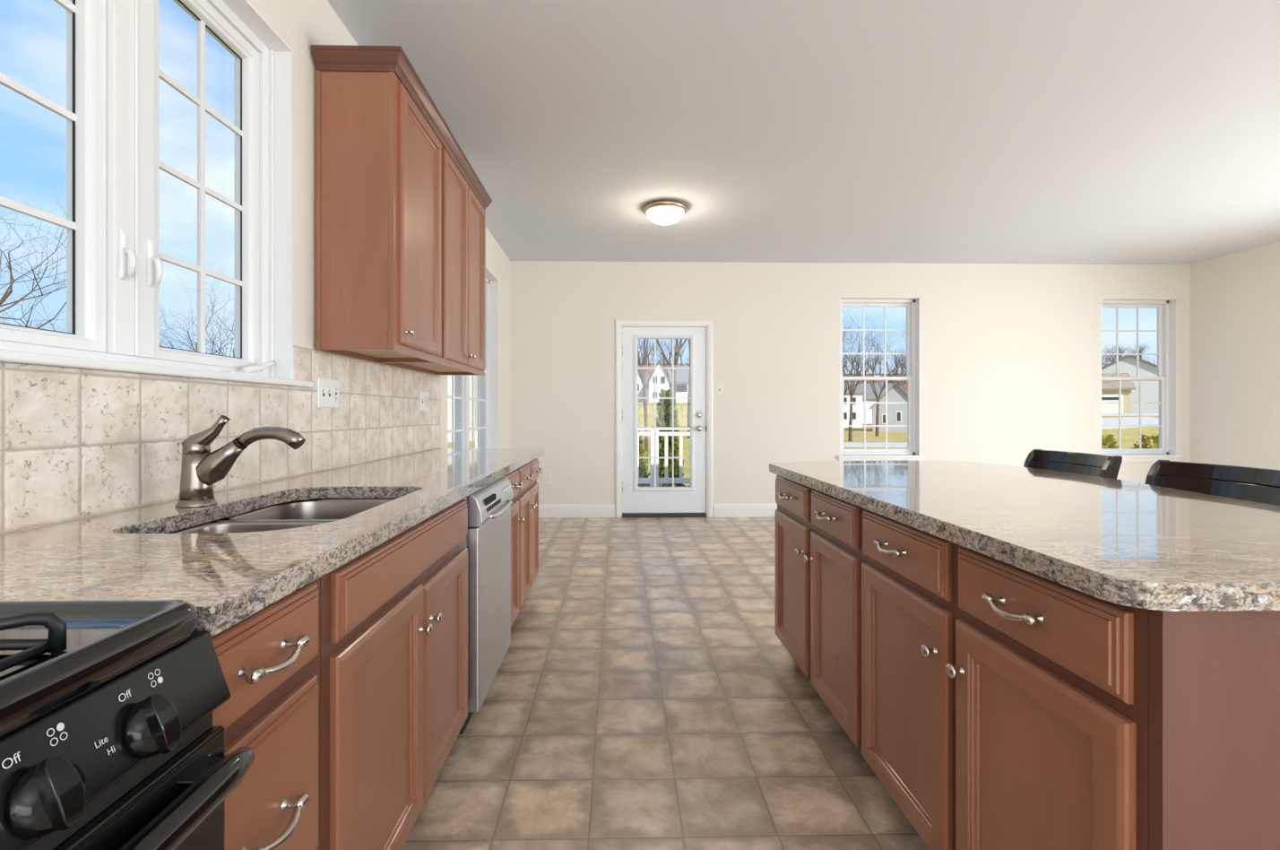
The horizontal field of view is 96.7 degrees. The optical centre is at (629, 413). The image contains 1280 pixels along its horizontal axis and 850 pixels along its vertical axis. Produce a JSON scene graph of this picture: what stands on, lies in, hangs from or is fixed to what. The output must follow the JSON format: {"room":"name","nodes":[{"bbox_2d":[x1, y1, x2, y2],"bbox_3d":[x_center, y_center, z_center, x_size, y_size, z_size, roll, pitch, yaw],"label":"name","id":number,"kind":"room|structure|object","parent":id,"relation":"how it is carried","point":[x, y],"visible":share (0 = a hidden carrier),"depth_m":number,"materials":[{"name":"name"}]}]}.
{"room":"kitchen","nodes":[
{"label":"kitchen","id":0,"kind":"room"},
{"bbox_2d":[5,0,510,448],"bbox_3d":[-1.299,-0.262,1.394,0.200,2.800,10.040,0,0,-1],"label":"wall","id":1,"kind":"structure","parent":0,"point":[301,24],"depth_m":2.16,"materials":[{"name":"white paint"}]},
{"bbox_2d":[0,0,312,387],"bbox_3d":[-1.285,-0.702,1.456,0.230,1.210,1.355,0,0,-1],"label":"window","id":2,"kind":"structure","parent":1,"relation":"in","point":[115,269],"depth_m":1.50,"materials":[{"name":"white paint"}]},
{"bbox_2d":[0,345,441,534],"bbox_3d":[-1.209,0.009,2.108,0.009,0.507,3.265,0,0,-1],"label":"wall tile","id":3,"kind":"structure","parent":1,"relation":"attached to","point":[75,444],"depth_m":1.45,"materials":[{"name":"tile"}]},
{"bbox_2d":[317,377,339,407],"bbox_3d":[-1.199,-0.080,2.283,0.018,0.116,0.165,0,0,-1],"label":"switch plate","id":4,"kind":"object","parent":3,"relation":"attached to","point":[328,390],"visible":1,"depth_m":2.27,"materials":[{"name":"white paint"}]},
{"bbox_2d":[333,385,337,402],"bbox_3d":[-1.201,-0.080,2.329,0.003,0.068,0.034,0,0,-1],"label":"receptacle","id":5,"kind":"object","parent":4,"relation":"attached to","point":[335,387],"depth_m":2.33,"materials":[{"name":"white plastic"}]},
{"bbox_2d":[419,390,427,410],"bbox_3d":[-1.222,-0.072,3.396,0.018,0.116,0.118,0,0,-1],"label":"outlet","id":6,"kind":"object","parent":3,"relation":"attached to","point":[423,395],"visible":1,"depth_m":3.39,"materials":[{"name":"white paint"}]},
{"bbox_2d":[423,395,426,406],"bbox_3d":[-1.224,-0.072,3.419,0.003,0.068,0.034,0,0,-1],"label":"receptacle","id":7,"kind":"object","parent":6,"relation":"attached to","point":[425,396],"depth_m":3.41,"materials":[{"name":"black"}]},
{"bbox_2d":[311,44,448,363],"bbox_3d":[-1.036,-0.818,2.459,0.348,1.148,0.610,0,0,-1],"label":"upper cabinet","id":8,"kind":"object","parent":1,"relation":"attached to","point":[380,133],"visible":1,"depth_m":2.19,"materials":[{"name":"brown wood"}]},
{"bbox_2d":[379,127,492,375],"bbox_3d":[-1.052,-0.818,3.242,0.348,1.148,0.954,0,0,-1],"label":"upper cabinet","id":9,"kind":"object","parent":1,"relation":"attached to","point":[465,200],"visible":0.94,"depth_m":3.14,"materials":[{"name":"brown wood"}]},
{"bbox_2d":[447,266,498,448],"bbox_3d":[-1.352,-0.385,4.743,0.230,1.855,1.740,0,0,-1],"label":"window","id":10,"kind":"structure","parent":1,"relation":"in","point":[488,384],"depth_m":5.54,"materials":[{"name":"white paint"}]},
{"bbox_2d":[401,516,929,849],"bbox_3d":[2.588,1.198,1.473,7.975,0.120,10.040,0,0,-1],"label":"floor","id":11,"kind":"structure","parent":0,"point":[644,693],"depth_m":2.10,"materials":[{"name":"tile"}]},
{"bbox_2d":[0,599,254,849],"bbox_3d":[-0.792,0.653,0.285,0.728,0.930,0.785,0,0,-1],"label":"gas range","id":12,"kind":"object","parent":11,"relation":"on","point":[109,739],"depth_m":0.54,"materials":[{"name":"black metal"}]},
{"bbox_2d":[0,599,199,736],"bbox_3d":[-0.816,0.234,0.284,0.664,0.039,0.762,0,0,-1],"label":"cooktop","id":13,"kind":"object","parent":12,"relation":"in","point":[112,644],"depth_m":0.56,"materials":[{"name":"black metal"}]},
{"bbox_2d":[210,577,319,849],"bbox_3d":[-0.829,0.702,0.834,0.692,0.872,0.329,0,0,-1],"label":"base cabinet","id":14,"kind":"object","parent":11,"relation":"on","point":[269,660],"visible":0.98,"depth_m":0.84,"materials":[{"name":"brown wood"}]},
{"bbox_2d":[0,448,544,636],"bbox_3d":[-0.869,0.247,2.192,0.690,0.038,3.051,0,0,-1],"label":"countertop","id":15,"kind":"structure","parent":14,"relation":"on","point":[128,554],"depth_m":1.01,"materials":[{"name":"stone"}]},
{"bbox_2d":[174,415,305,508],"bbox_3d":[-0.963,0.116,1.416,0.306,0.224,0.084,0,0,-1],"label":"kitchen faucet","id":16,"kind":"object","parent":15,"relation":"on","point":[201,468],"visible":1,"depth_m":1.40,"materials":[{"name":"silver metal"}]},
{"bbox_2d":[178,452,214,500],"bbox_3d":[-1.074,0.154,1.413,0.070,0.112,0.070,0,0,-1],"label":"faucet","id":17,"kind":"object","parent":16,"relation":"on","point":[195,483],"depth_m":1.39,"materials":[{"name":"silver metal"}]},
{"bbox_2d":[169,498,395,533],"bbox_3d":[-0.823,0.362,1.429,0.414,0.190,0.693,0,0,-1],"label":"sink","id":18,"kind":"object","parent":15,"relation":"in","point":[296,514],"visible":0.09,"depth_m":1.64,"materials":[{"name":"silver metal"}]},
{"bbox_2d":[168,496,467,849],"bbox_3d":[-0.847,0.702,1.486,0.683,0.872,0.973,0,0,-1],"label":"base cabinet","id":19,"kind":"object","parent":11,"relation":"on","point":[393,617],"visible":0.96,"depth_m":1.31,"materials":[{"name":"brown wood"}]},
{"bbox_2d":[457,475,513,736],"bbox_3d":[-0.831,0.704,2.293,0.672,0.868,0.628,0,0,-1],"label":"dishwasher","id":20,"kind":"object","parent":11,"relation":"on","point":[488,535],"visible":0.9,"depth_m":2.12,"materials":[{"name":"silver metal"}]},
{"bbox_2d":[505,469,524,627],"bbox_3d":[-0.869,0.702,2.782,0.692,0.872,0.337,0,0,-1],"label":"base cabinet","id":21,"kind":"object","parent":11,"relation":"on","point":[513,476],"visible":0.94,"depth_m":2.86,"materials":[{"name":"brown wood"}]},
{"bbox_2d":[516,458,542,610],"bbox_3d":[-0.880,0.702,3.320,0.692,0.872,0.735,0,0,-1],"label":"base cabinet","id":22,"kind":"object","parent":11,"relation":"on","point":[528,495],"visible":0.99,"depth_m":3.26,"materials":[{"name":"brown wood"}]},
{"bbox_2d":[774,475,860,748],"bbox_3d":[0.975,0.702,2.225,0.659,0.872,0.920,0,0,-1],"label":"base cabinet","id":23,"kind":"object","parent":11,"relation":"on","point":[817,533],"visible":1,"depth_m":2.06,"materials":[{"name":"brown wood"}]},
{"bbox_2d":[860,506,1279,849],"bbox_3d":[0.994,0.702,1.737,0.677,0.872,1.897,0,0,-1],"label":"base cabinet","id":24,"kind":"object","parent":11,"relation":"on","point":[1004,705],"visible":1,"depth_m":0.97,"materials":[{"name":"brown wood"}]},
{"bbox_2d":[769,459,1279,611],"bbox_3d":[1.178,0.247,1.764,1.061,0.038,1.995,0,0,-1],"label":"countertop","id":25,"kind":"structure","parent":24,"relation":"on","point":[1124,542],"depth_m":1.16,"materials":[{"name":"stone"}]},
{"bbox_2d":[1023,449,1122,478],"bbox_3d":[1.682,0.651,2.405,0.462,0.974,0.450,0,0,-1],"label":"bar stool","id":26,"kind":"object","parent":11,"relation":"on","point":[1094,464],"visible":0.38,"depth_m":2.40,"materials":[{"name":"black leather"}]},
{"bbox_2d":[1144,459,1279,505],"bbox_3d":[1.695,0.651,1.795,0.462,0.974,0.460,0,0,-1],"label":"bar stool","id":27,"kind":"object","parent":11,"relation":"on","point":[1260,485],"visible":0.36,"depth_m":1.83,"materials":[{"name":"black leather"}]},
{"bbox_2d":[327,0,1279,264],"bbox_3d":[2.588,-1.762,1.473,7.975,0.200,10.040,0,0,-1],"label":"ceiling","id":28,"kind":"structure","parent":0,"point":[1058,132],"depth_m":3.24,"materials":[{"name":"white paint"}]},
{"bbox_2d":[643,199,687,224],"bbox_3d":[0.290,-1.596,4.587,0.352,0.132,0.352,0,0,-1],"label":"ceiling light","id":29,"kind":"object","parent":28,"relation":"attached to","point":[660,211],"visible":1,"depth_m":4.48,"materials":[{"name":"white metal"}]},
{"bbox_2d":[510,260,1190,517],"bbox_3d":[2.487,-0.262,6.392,7.575,2.800,0.200,0,0,-1],"label":"wall","id":30,"kind":"structure","parent":0,"point":[1010,353],"depth_m":6.28,"materials":[{"name":"white paint"}]},
{"bbox_2d":[544,473,551,484],"bbox_3d":[-0.891,0.715,6.218,0.074,0.120,0.009,0,0,-1],"label":"outlet","id":31,"kind":"object","parent":30,"relation":"attached to","point":[547,476],"visible":1,"depth_m":6.22,"materials":[{"name":"white plastic"}]},
{"bbox_2d":[538,503,614,517],"bbox_3d":[-0.727,1.065,6.218,1.140,0.145,0.016,0,0,-1],"label":"baseboard","id":32,"kind":"structure","parent":30,"relation":"attached to","point":[545,510],"depth_m":6.22,"materials":[{"name":"white paint"}]},
{"bbox_2d":[615,320,712,517],"bbox_3d":[0.383,0.058,6.322,1.065,2.160,0.255,0,0,-1],"label":"door","id":33,"kind":"structure","parent":30,"relation":"in","point":[696,500],"depth_m":6.25,"materials":[{"name":"white paint"}]},
{"bbox_2d":[716,383,723,394],"bbox_3d":[0.992,-0.264,6.253,0.078,0.122,0.018,0,0,-1],"label":"light switch","id":34,"kind":"object","parent":30,"relation":"attached to","point":[719,386],"visible":1,"depth_m":6.25,"materials":[{"name":"white plastic"}]},
{"bbox_2d":[713,502,777,517],"bbox_3d":[3.602,1.065,6.307,5.350,0.145,0.016,0,0,-1],"label":"baseboard","id":35,"kind":"structure","parent":30,"relation":"attached to","point":[720,510],"depth_m":6.25,"materials":[{"name":"white paint"}]},
{"bbox_2d":[837,296,924,460],"bbox_3d":[2.776,-0.373,6.383,0.961,1.833,0.230,0,0,-1],"label":"window","id":36,"kind":"structure","parent":30,"relation":"in","point":[912,304],"depth_m":6.39,"materials":[{"name":"white paint"}]},
{"bbox_2d":[1100,297,1182,461],"bbox_3d":[5.694,-0.373,6.443,0.934,1.833,0.230,0,0,-1],"label":"window","id":37,"kind":"structure","parent":30,"relation":"in","point":[1167,307],"depth_m":6.45,"materials":[{"name":"white paint"}]},
{"bbox_2d":[1190,241,1279,469],"bbox_3d":[6.475,-0.262,1.553,0.200,2.800,10.040,0,0,-1],"label":"wall","id":38,"kind":"structure","parent":0,"point":[1235,298],"depth_m":5.89,"materials":[{"name":"white paint"}]},
{"label":"outside","id":39,"kind":"structure","parent":0,"visible":0},
{"bbox_2d":[447,363,1158,485],"bbox_3d":[27.128,-8.792,140.585,660.000,23.586,400.000,0,0,-1],"label":"ground","id":40,"kind":"structure","parent":39,"point":[1129,436],"depth_m":50.25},
{"bbox_2d":[0,257,66,330],"bbox_3d":[-21.968,-1.397,21.211,6.886,8.606,6.431,0,0,20],"label":"bare tree","id":41,"kind":"object","parent":40,"relation":"on","point":[13,257],"visible":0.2,"depth_m":21.22,"materials":[{"name":"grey plant"}]},
{"bbox_2d":[0,165,166,329],"bbox_3d":[-15.383,-1.691,12.284,10.866,8.403,8.921,0,0,37],"label":"bare tree","id":42,"kind":"object","parent":40,"relation":"on","point":[5,295],"visible":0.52,"depth_m":12.89,"materials":[{"name":"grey plant"}]},
{"bbox_2d":[159,260,234,356],"bbox_3d":[-13.721,-1.385,18.719,6.246,7.805,5.833,0,0,-6],"label":"bare tree","id":43,"kind":"object","parent":40,"relation":"on","point":[207,307],"visible":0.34,"depth_m":18.48,"materials":[{"name":"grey plant"}]},
{"bbox_2d":[159,299,234,355],"bbox_3d":[-23.088,-1.513,30.032,7.816,9.203,9.520,0,0,-16],"label":"bare tree","id":44,"kind":"object","parent":40,"relation":"on","point":[218,299],"visible":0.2,"depth_m":30.36,"materials":[{"name":"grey plant"}]},
{"bbox_2d":[447,375,477,441],"bbox_3d":[-14.107,-1.979,41.720,8.200,9.325,8.700,0,0,-1],"label":"house","id":45,"kind":"structure","parent":40,"relation":"on","point":[449,377],"depth_m":37.79,"materials":[{"name":"white"}]},
{"bbox_2d":[637,371,646,402],"bbox_3d":[0.571,-5.057,104.033,4.500,7.490,8.700,0,0,-1],"label":"house","id":46,"kind":"structure","parent":40,"relation":"on","point":[639,383],"depth_m":100.05,"materials":[{"name":"white"}]},
{"bbox_2d":[637,338,648,470],"bbox_3d":[0.219,-3.483,22.537,4.412,11.808,4.724,0,0,-10],"label":"bare tree","id":47,"kind":"object","parent":40,"relation":"on","point":[642,374],"visible":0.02,"depth_m":21.94,"materials":[{"name":"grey plant"}]},
{"bbox_2d":[638,430,649,485],"bbox_3d":[0.091,1.197,10.725,0.822,1.851,0.885,0,0,-1],"label":"evergreen shrub","id":48,"kind":"object","parent":40,"relation":"on","point":[643,464],"visible":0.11,"depth_m":10.61,"materials":[{"name":"green plant"}]},
{"bbox_2d":[638,339,654,365],"bbox_3d":[6.332,-21.927,200.003,10.513,11.990,9.406,0,0,-1],"label":"bare tree","id":49,"kind":"object","parent":40,"relation":"on","point":[639,340],"visible":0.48,"depth_m":198.44,"materials":[{"name":"brown plant"}]},
{"bbox_2d":[640,353,665,375],"bbox_3d":[6.615,-9.303,134.309,10.356,10.734,6.510,0,0,43],"label":"bare tree","id":50,"kind":"object","parent":40,"relation":"on","point":[649,372],"visible":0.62,"depth_m":134.66,"materials":[{"name":"brown plant"}]},
{"bbox_2d":[645,360,671,402],"bbox_3d":[4.566,-4.757,92.113,3.800,6.890,8.700,0,0,-1],"label":"house","id":51,"kind":"structure","parent":40,"relation":"on","point":[662,381],"depth_m":88.10,"materials":[{"name":"white"}]},
{"bbox_2d":[653,339,671,366],"bbox_3d":[10.766,-18.047,179.736,7.087,11.685,11.274,0,0,37],"label":"bare tree","id":52,"kind":"object","parent":40,"relation":"on","point":[661,340],"visible":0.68,"depth_m":178.97,"materials":[{"name":"brown plant"}]},
{"bbox_2d":[637,485,690,486],"bbox_3d":[0.235,1.788,8.058,5.600,1.100,3.183,0,0,-1],"label":"deck","id":53,"kind":"object","parent":40,"relation":"on","point":[637,486],"depth_m":9.65,"materials":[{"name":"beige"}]},
{"bbox_2d":[475,428,690,486],"bbox_3d":[0.204,0.741,9.576,5.536,0.995,0.160,0,0,-1],"label":"deck railing","id":54,"kind":"object","parent":53,"relation":"on","point":[651,433],"visible":0.14,"depth_m":9.54,"materials":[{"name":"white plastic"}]},
{"bbox_2d":[648,345,682,371],"bbox_3d":[9.186,-14.151,156.863,10.139,11.563,9.071,0,0,40],"label":"bare tree","id":55,"kind":"object","parent":40,"relation":"on","point":[657,346],"visible":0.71,"depth_m":157.71,"materials":[{"name":"brown plant"}]},
{"bbox_2d":[648,388,685,485],"bbox_3d":[0.768,0.808,11.306,0.870,2.627,0.822,0,0,41],"label":"evergreen shrub","id":56,"kind":"object","parent":40,"relation":"on","point":[664,406],"visible":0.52,"depth_m":11.19,"materials":[{"name":"green plant"}]},
{"bbox_2d":[662,338,674,363],"bbox_3d":[16.472,-24.434,221.668,10.359,10.737,6.512,0,0,-11],"label":"bare tree","id":57,"kind":"object","parent":40,"relation":"on","point":[670,339],"visible":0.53,"depth_m":220.84,"materials":[{"name":"brown plant"}]},
{"bbox_2d":[656,338,690,409],"bbox_3d":[2.508,-5.096,30.638,6.372,15.005,7.761,0,0,43],"label":"bare tree","id":58,"kind":"object","parent":40,"relation":"on","point":[676,353],"visible":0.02,"depth_m":30.30,"materials":[{"name":"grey plant"}]},
{"bbox_2d":[666,369,689,402],"bbox_3d":[9.124,-4.357,94.206,5.600,6.090,8.700,0,0,-1],"label":"house","id":59,"kind":"structure","parent":40,"relation":"on","point":[681,386],"depth_m":90.19,"materials":[{"name":"white"}]},
{"bbox_2d":[670,339,688,365],"bbox_3d":[17.520,-21.198,198.059,9.627,9.979,6.052,0,0,-8],"label":"bare tree","id":60,"kind":"object","parent":40,"relation":"on","point":[680,355],"visible":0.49,"depth_m":198.97,"materials":[{"name":"brown plant"}]},
{"bbox_2d":[687,338,690,438],"bbox_3d":[4.630,-6.623,38.397,5.721,17.011,6.126,0,0,-7],"label":"bare tree","id":61,"kind":"object","parent":40,"relation":"on","point":[688,391],"visible":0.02,"depth_m":39.06,"materials":[{"name":"grey plant"}]},
{"bbox_2d":[843,380,864,427],"bbox_3d":[38.404,-1.807,102.808,4.700,8.990,8.700,0,0,-1],"label":"house","id":62,"kind":"structure","parent":40,"relation":"on","point":[857,408],"depth_m":98.81,"materials":[{"name":"white"}]},
{"bbox_2d":[857,356,874,382],"bbox_3d":[72.029,-12.639,172.570,6.616,10.909,10.525,0,0,35],"label":"bare tree","id":63,"kind":"object","parent":40,"relation":"on","point":[860,357],"visible":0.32,"depth_m":173.12,"materials":[{"name":"brown plant"}]},
{"bbox_2d":[842,306,896,441],"bbox_3d":[19.032,-4.208,49.291,8.712,13.609,8.136,0,0,-34],"label":"bare tree","id":64,"kind":"object","parent":40,"relation":"on","point":[851,393],"visible":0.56,"depth_m":50.12,"materials":[{"name":"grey plant"}]},
{"bbox_2d":[842,311,903,397],"bbox_3d":[13.440,-2.310,37.975,8.620,9.803,7.077,0,0,3],"label":"bare tree","id":65,"kind":"object","parent":40,"relation":"on","point":[845,340],"visible":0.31,"depth_m":36.90,"materials":[{"name":"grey plant"}]},
{"bbox_2d":[843,311,906,436],"bbox_3d":[27.174,-4.210,60.859,11.259,13.605,9.244,0,0,11],"label":"bare tree","id":66,"kind":"object","parent":40,"relation":"on","point":[869,340],"visible":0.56,"depth_m":60.46,"materials":[{"name":"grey plant"}]},
{"bbox_2d":[858,382,892,423],"bbox_3d":[48.615,-1.952,117.020,10.700,8.490,8.700,0,0,-1],"label":"house","id":67,"kind":"structure","parent":40,"relation":"on","point":[870,396],"depth_m":113.15,"materials":[{"name":"white"}]},
{"bbox_2d":[873,354,883,373],"bbox_3d":[99.526,-20.396,228.199,7.402,9.522,7.274,0,0,21],"label":"bare tree","id":68,"kind":"object","parent":40,"relation":"on","point":[882,354],"visible":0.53,"depth_m":228.46,"materials":[{"name":"brown plant"}]},
{"bbox_2d":[869,382,907,432],"bbox_3d":[37.173,-0.707,79.888,6.300,6.790,9.700,0,0,23],"label":"house","id":69,"kind":"structure","parent":40,"relation":"on","point":[896,412],"depth_m":75.80,"materials":[{"name":"grey"}]},
{"bbox_2d":[872,358,904,384],"bbox_3d":[74.117,-10.487,163.706,8.395,10.701,9.383,0,0,2],"label":"bare tree","id":70,"kind":"object","parent":40,"relation":"on","point":[891,358],"visible":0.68,"depth_m":163.55,"materials":[{"name":"brown plant"}]},
{"bbox_2d":[882,347,906,374],"bbox_3d":[95.217,-18.441,202.828,11.282,11.509,8.327,0,0,14],"label":"bare tree","id":71,"kind":"object","parent":40,"relation":"on","point":[895,361],"visible":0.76,"depth_m":203.49,"materials":[{"name":"brown plant"}]},
{"bbox_2d":[887,358,905,382],"bbox_3d":[81.240,-12.424,176.327,7.564,9.901,7.697,0,0,-31],"label":"bare tree","id":72,"kind":"object","parent":40,"relation":"on","point":[888,358],"visible":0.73,"depth_m":175.85,"materials":[{"name":"brown plant"}]},
{"bbox_2d":[889,372,907,391],"bbox_3d":[65.319,-5.153,135.095,9.775,11.148,8.746,0,0,9],"label":"bare tree","id":73,"kind":"object","parent":40,"relation":"on","point":[902,373],"visible":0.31,"depth_m":133.88,"materials":[{"name":"brown plant"}]},
{"bbox_2d":[890,367,906,386],"bbox_3d":[70.083,-7.025,146.359,7.884,10.321,8.023,0,0,-25],"label":"bare tree","id":74,"kind":"object","parent":40,"relation":"on","point":[898,384],"visible":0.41,"depth_m":146.53,"materials":[{"name":"brown plant"}]},
{"bbox_2d":[892,346,906,373],"bbox_3d":[111.711,-21.797,236.989,6.967,11.488,11.084,0,0,-33],"label":"bare tree","id":75,"kind":"object","parent":40,"relation":"on","point":[896,347],"visible":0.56,"depth_m":236.11,"materials":[{"name":"brown plant"}]},
{"bbox_2d":[894,359,906,384],"bbox_3d":[90.199,-14.141,183.779,10.078,10.446,6.335,0,0,31],"label":"bare tree","id":76,"kind":"object","parent":40,"relation":"on","point":[899,359],"visible":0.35,"depth_m":183.71,"materials":[{"name":"brown plant"}]},
{"bbox_2d":[1101,345,1115,365],"bbox_3d":[142.920,-15.083,171.224,10.454,11.922,9.353,0,0,4],"label":"bare tree","id":77,"kind":"object","parent":40,"relation":"on","point":[1108,345],"visible":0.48,"depth_m":172.28,"materials":[{"name":"brown plant"}]},
{"bbox_2d":[1101,433,1118,448],"bbox_3d":[7.129,1.214,8.553,0.655,1.815,0.650,0,0,-1],"label":"bush","id":78,"kind":"object","parent":40,"relation":"on","point":[1106,439],"visible":0.07,"depth_m":8.46,"materials":[{"name":"green plant"}]},
{"bbox_2d":[1104,347,1122,362],"bbox_3d":[166.894,-18.406,198.452,7.039,9.213,7.162,0,0,-38],"label":"bare tree","id":79,"kind":"object","parent":40,"relation":"on","point":[1112,348],"visible":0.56,"depth_m":198.05,"materials":[{"name":"brown plant"}]},
{"bbox_2d":[1101,372,1135,413],"bbox_3d":[56.258,-2.207,69.066,6.700,5.090,7.700,0,0,33],"label":"house","id":80,"kind":"structure","parent":40,"relation":"on","point":[1110,393],"depth_m":65.31,"materials":[{"name":"beige"}]},
{"bbox_2d":[1105,346,1132,358],"bbox_3d":[179.506,-20.462,209.293,7.160,9.896,9.701,0,0,16],"label":"bare tree","id":81,"kind":"object","parent":40,"relation":"on","point":[1119,347],"visible":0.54,"depth_m":208.57,"materials":[{"name":"brown plant"}]},
{"bbox_2d":[1101,354,1158,413],"bbox_3d":[75.070,-4.057,86.285,8.700,8.790,12.700,0,0,37],"label":"house","id":82,"kind":"structure","parent":40,"relation":"on","point":[1128,363],"depth_m":80.65,"materials":[{"name":"white"}]},
{"bbox_2d":[1125,346,1149,357],"bbox_3d":[176.981,-18.741,197.223,7.736,9.952,7.603,0,0,-12],"label":"bare tree","id":83,"kind":"object","parent":40,"relation":"on","point":[1141,350],"visible":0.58,"depth_m":198.05,"materials":[{"name":"brown plant"}]},
{"bbox_2d":[1131,433,1158,448],"bbox_3d":[7.941,1.220,8.655,0.700,1.803,0.719,0,0,-1],"label":"bush","id":84,"kind":"object","parent":40,"relation":"on","point":[1145,439],"visible":0.15,"depth_m":8.64,"materials":[{"name":"green plant"}]},
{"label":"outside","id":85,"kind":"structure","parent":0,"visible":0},
{"bbox_2d":[1101,413,1158,415],"bbox_3d":[48.811,0.173,58.110,20.498,0.335,4.179,0,0,-7],"label":"driveway","id":86,"kind":"structure","parent":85,"point":[1102,414],"depth_m":56.95,"materials":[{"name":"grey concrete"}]},
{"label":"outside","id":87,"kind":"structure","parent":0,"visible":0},
{"bbox_2d":[843,416,1158,447],"bbox_3d":[30.192,1.429,46.729,39.329,2.222,7.252,0,0,-10],"label":"road","id":88,"kind":"structure","parent":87,"point":[1125,420],"depth_m":47.43,"materials":[{"name":"white asphalt"}]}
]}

